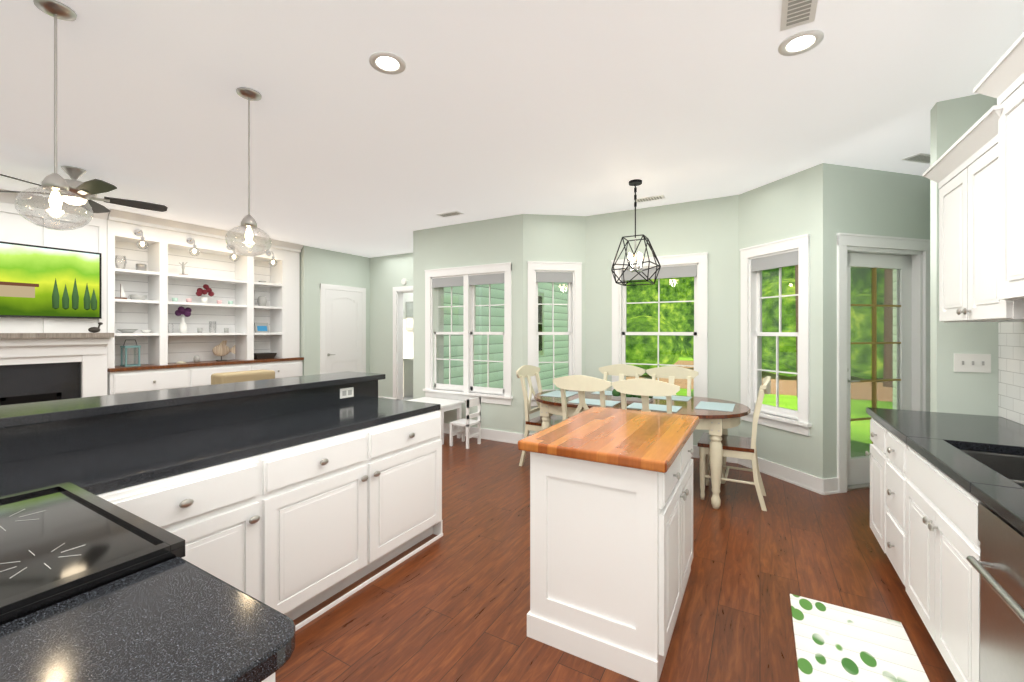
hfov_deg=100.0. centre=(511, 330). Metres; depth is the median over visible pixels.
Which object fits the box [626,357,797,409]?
lawn
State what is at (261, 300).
decorative vase
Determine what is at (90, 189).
ceiling fan
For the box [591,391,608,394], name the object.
placemat
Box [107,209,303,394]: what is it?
built-in shelves
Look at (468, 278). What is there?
window
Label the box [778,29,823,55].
recessed light
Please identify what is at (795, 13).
ceiling vent
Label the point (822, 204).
wall
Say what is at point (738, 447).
dining chair
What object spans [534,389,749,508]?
dining table
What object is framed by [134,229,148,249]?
sconce
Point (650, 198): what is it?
ceiling vent
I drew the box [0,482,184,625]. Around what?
range cooktop
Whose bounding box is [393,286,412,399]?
door frame
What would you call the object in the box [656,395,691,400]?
placemat
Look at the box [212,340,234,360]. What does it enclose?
fish
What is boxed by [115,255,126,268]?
glass vase
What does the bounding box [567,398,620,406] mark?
placemat
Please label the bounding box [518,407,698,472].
island countertop
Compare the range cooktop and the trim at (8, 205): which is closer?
the range cooktop
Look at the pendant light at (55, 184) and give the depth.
1.97 m
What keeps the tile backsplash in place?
attached to the wall at (822, 204)
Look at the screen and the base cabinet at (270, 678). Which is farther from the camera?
the screen
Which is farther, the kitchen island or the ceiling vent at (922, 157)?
the ceiling vent at (922, 157)
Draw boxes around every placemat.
[540,390,577,397]
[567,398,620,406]
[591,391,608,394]
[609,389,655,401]
[627,401,681,411]
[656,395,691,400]
[695,401,734,411]
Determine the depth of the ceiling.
2.77 m
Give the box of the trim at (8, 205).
[0,188,109,332]
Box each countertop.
[0,371,440,496]
[0,557,294,681]
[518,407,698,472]
[866,407,1023,533]
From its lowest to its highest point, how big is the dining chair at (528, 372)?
1.060 m
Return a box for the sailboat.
[115,284,126,298]
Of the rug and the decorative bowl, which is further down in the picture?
the rug
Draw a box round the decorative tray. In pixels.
[254,353,276,358]
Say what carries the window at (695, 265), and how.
in the wall at (822, 204)
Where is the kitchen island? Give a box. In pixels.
[527,433,693,681]
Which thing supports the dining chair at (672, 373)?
on the floor
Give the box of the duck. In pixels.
[88,322,102,332]
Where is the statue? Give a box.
[179,262,187,274]
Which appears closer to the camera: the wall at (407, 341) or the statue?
the statue
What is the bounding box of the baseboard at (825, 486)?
[378,396,838,494]
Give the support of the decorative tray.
on the built-in shelves
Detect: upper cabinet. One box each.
[934,140,1023,321]
[986,64,1023,303]
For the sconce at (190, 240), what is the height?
0.272 m
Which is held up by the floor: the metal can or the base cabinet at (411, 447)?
the base cabinet at (411, 447)
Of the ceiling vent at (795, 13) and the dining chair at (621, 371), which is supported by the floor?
the dining chair at (621, 371)
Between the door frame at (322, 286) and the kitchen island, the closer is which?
the kitchen island
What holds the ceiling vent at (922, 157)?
in the ceiling
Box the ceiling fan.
[0,166,167,212]
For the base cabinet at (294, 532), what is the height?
0.874 m
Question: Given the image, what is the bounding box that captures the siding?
[444,282,567,389]
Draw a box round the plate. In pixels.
[954,354,990,372]
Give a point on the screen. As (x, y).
(42, 282)
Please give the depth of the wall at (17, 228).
4.80 m
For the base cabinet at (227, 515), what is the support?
on the floor
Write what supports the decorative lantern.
on the built-in shelves
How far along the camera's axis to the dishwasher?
1.36 m
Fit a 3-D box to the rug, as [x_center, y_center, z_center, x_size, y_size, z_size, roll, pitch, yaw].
[1.353,1.433,1.603,0.460,0.011,1.430,0,0,30]
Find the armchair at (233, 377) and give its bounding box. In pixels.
[211,370,274,384]
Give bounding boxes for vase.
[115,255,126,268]
[175,306,190,332]
[257,296,266,305]
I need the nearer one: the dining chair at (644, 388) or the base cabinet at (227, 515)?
the base cabinet at (227, 515)
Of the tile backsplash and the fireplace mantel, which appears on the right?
the tile backsplash
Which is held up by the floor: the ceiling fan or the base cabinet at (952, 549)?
the base cabinet at (952, 549)
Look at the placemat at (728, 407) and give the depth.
3.76 m
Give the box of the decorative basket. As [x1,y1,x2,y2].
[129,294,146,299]
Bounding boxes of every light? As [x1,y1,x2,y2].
[14,0,93,229]
[225,87,271,256]
[369,51,405,74]
[611,179,660,285]
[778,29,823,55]
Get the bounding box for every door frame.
[320,283,365,373]
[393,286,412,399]
[836,233,929,492]
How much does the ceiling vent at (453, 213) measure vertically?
0.009 m
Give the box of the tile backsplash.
[998,322,1023,424]
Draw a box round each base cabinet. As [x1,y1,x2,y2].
[97,450,280,611]
[262,672,274,681]
[277,426,380,630]
[377,411,442,575]
[865,418,876,538]
[877,422,1021,585]
[905,498,960,681]
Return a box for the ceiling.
[0,0,1023,257]
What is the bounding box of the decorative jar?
[193,355,199,361]
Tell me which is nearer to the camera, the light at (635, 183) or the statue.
the light at (635, 183)
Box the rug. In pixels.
[790,594,929,681]
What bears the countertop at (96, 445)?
on the base cabinet at (227, 515)
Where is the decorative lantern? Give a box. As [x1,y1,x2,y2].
[120,340,140,366]
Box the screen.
[0,241,101,318]
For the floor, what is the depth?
2.35 m
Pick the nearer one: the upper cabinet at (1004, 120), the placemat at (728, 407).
the upper cabinet at (1004, 120)
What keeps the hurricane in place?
on the built-in shelves
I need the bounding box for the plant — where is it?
[196,284,213,302]
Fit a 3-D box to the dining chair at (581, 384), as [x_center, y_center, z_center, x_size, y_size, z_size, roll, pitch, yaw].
[0.710,0.910,3.910,0.530,1.060,0.537,0,0,30]
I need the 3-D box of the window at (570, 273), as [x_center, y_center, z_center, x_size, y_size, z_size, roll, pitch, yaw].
[0.537,0.038,5.553,0.740,1.833,0.220,0,0,-8]
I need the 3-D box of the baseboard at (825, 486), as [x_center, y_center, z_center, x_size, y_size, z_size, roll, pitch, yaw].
[-1.585,1.373,2.993,8.886,0.135,8.624,0,0,30]
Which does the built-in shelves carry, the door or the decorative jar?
the decorative jar
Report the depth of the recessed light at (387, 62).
2.36 m
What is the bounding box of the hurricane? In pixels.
[209,321,215,332]
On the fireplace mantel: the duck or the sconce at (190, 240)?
the duck
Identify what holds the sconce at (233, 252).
attached to the built-in shelves
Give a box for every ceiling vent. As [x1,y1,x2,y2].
[437,211,462,216]
[634,195,665,202]
[780,0,817,31]
[902,153,929,163]
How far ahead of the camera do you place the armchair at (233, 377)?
4.50 m
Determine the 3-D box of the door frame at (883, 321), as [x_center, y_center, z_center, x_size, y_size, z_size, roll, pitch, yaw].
[3.436,0.286,4.051,1.170,2.308,0.210,0,0,-15]
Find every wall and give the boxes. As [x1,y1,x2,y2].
[0,212,98,332]
[300,94,1001,478]
[403,293,412,357]
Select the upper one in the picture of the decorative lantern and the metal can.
the metal can
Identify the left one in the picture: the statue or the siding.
the statue
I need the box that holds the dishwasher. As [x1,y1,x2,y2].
[961,486,1023,681]
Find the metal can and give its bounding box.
[136,264,145,270]
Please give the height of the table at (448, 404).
0.495 m
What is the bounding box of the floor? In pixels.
[275,433,955,681]
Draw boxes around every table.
[406,397,464,444]
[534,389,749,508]
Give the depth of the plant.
6.32 m
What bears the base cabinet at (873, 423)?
on the floor
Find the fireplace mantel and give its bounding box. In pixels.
[0,333,113,405]
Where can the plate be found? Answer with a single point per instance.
(980, 363)
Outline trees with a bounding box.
[626,265,797,396]
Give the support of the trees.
on the lawn
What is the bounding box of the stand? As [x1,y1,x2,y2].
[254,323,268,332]
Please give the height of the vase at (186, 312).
0.375 m
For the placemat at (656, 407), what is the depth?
3.71 m
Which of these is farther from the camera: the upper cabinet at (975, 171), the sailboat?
the sailboat
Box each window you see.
[423,262,512,404]
[527,261,581,405]
[611,252,707,397]
[740,234,811,435]
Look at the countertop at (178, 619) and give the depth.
0.74 m
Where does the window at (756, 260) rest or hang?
in the wall at (822, 204)
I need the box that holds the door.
[325,289,361,373]
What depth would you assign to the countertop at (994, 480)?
1.99 m
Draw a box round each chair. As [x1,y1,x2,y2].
[450,397,480,448]
[516,365,568,465]
[553,375,611,419]
[599,364,645,380]
[612,378,679,413]
[646,366,698,395]
[698,376,770,510]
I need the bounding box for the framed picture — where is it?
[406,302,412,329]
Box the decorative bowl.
[117,329,137,332]
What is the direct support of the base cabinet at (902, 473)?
on the floor
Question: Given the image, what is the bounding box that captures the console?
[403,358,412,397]
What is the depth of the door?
8.14 m
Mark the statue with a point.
(183, 266)
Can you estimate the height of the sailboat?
0.200 m
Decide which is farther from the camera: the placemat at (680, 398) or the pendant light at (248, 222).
the placemat at (680, 398)
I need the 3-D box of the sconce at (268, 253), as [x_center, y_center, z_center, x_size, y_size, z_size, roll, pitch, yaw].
[-3.882,-1.169,6.941,0.192,0.272,0.124,0,0,30]
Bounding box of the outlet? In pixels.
[340,387,353,398]
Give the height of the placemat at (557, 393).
0.004 m
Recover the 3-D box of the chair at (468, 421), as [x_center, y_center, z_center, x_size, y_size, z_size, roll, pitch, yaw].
[-0.589,1.140,5.420,0.280,0.600,0.280,0,0,30]
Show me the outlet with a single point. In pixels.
(346, 392)
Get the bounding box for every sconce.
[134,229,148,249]
[186,238,199,255]
[226,244,238,261]
[266,251,276,266]

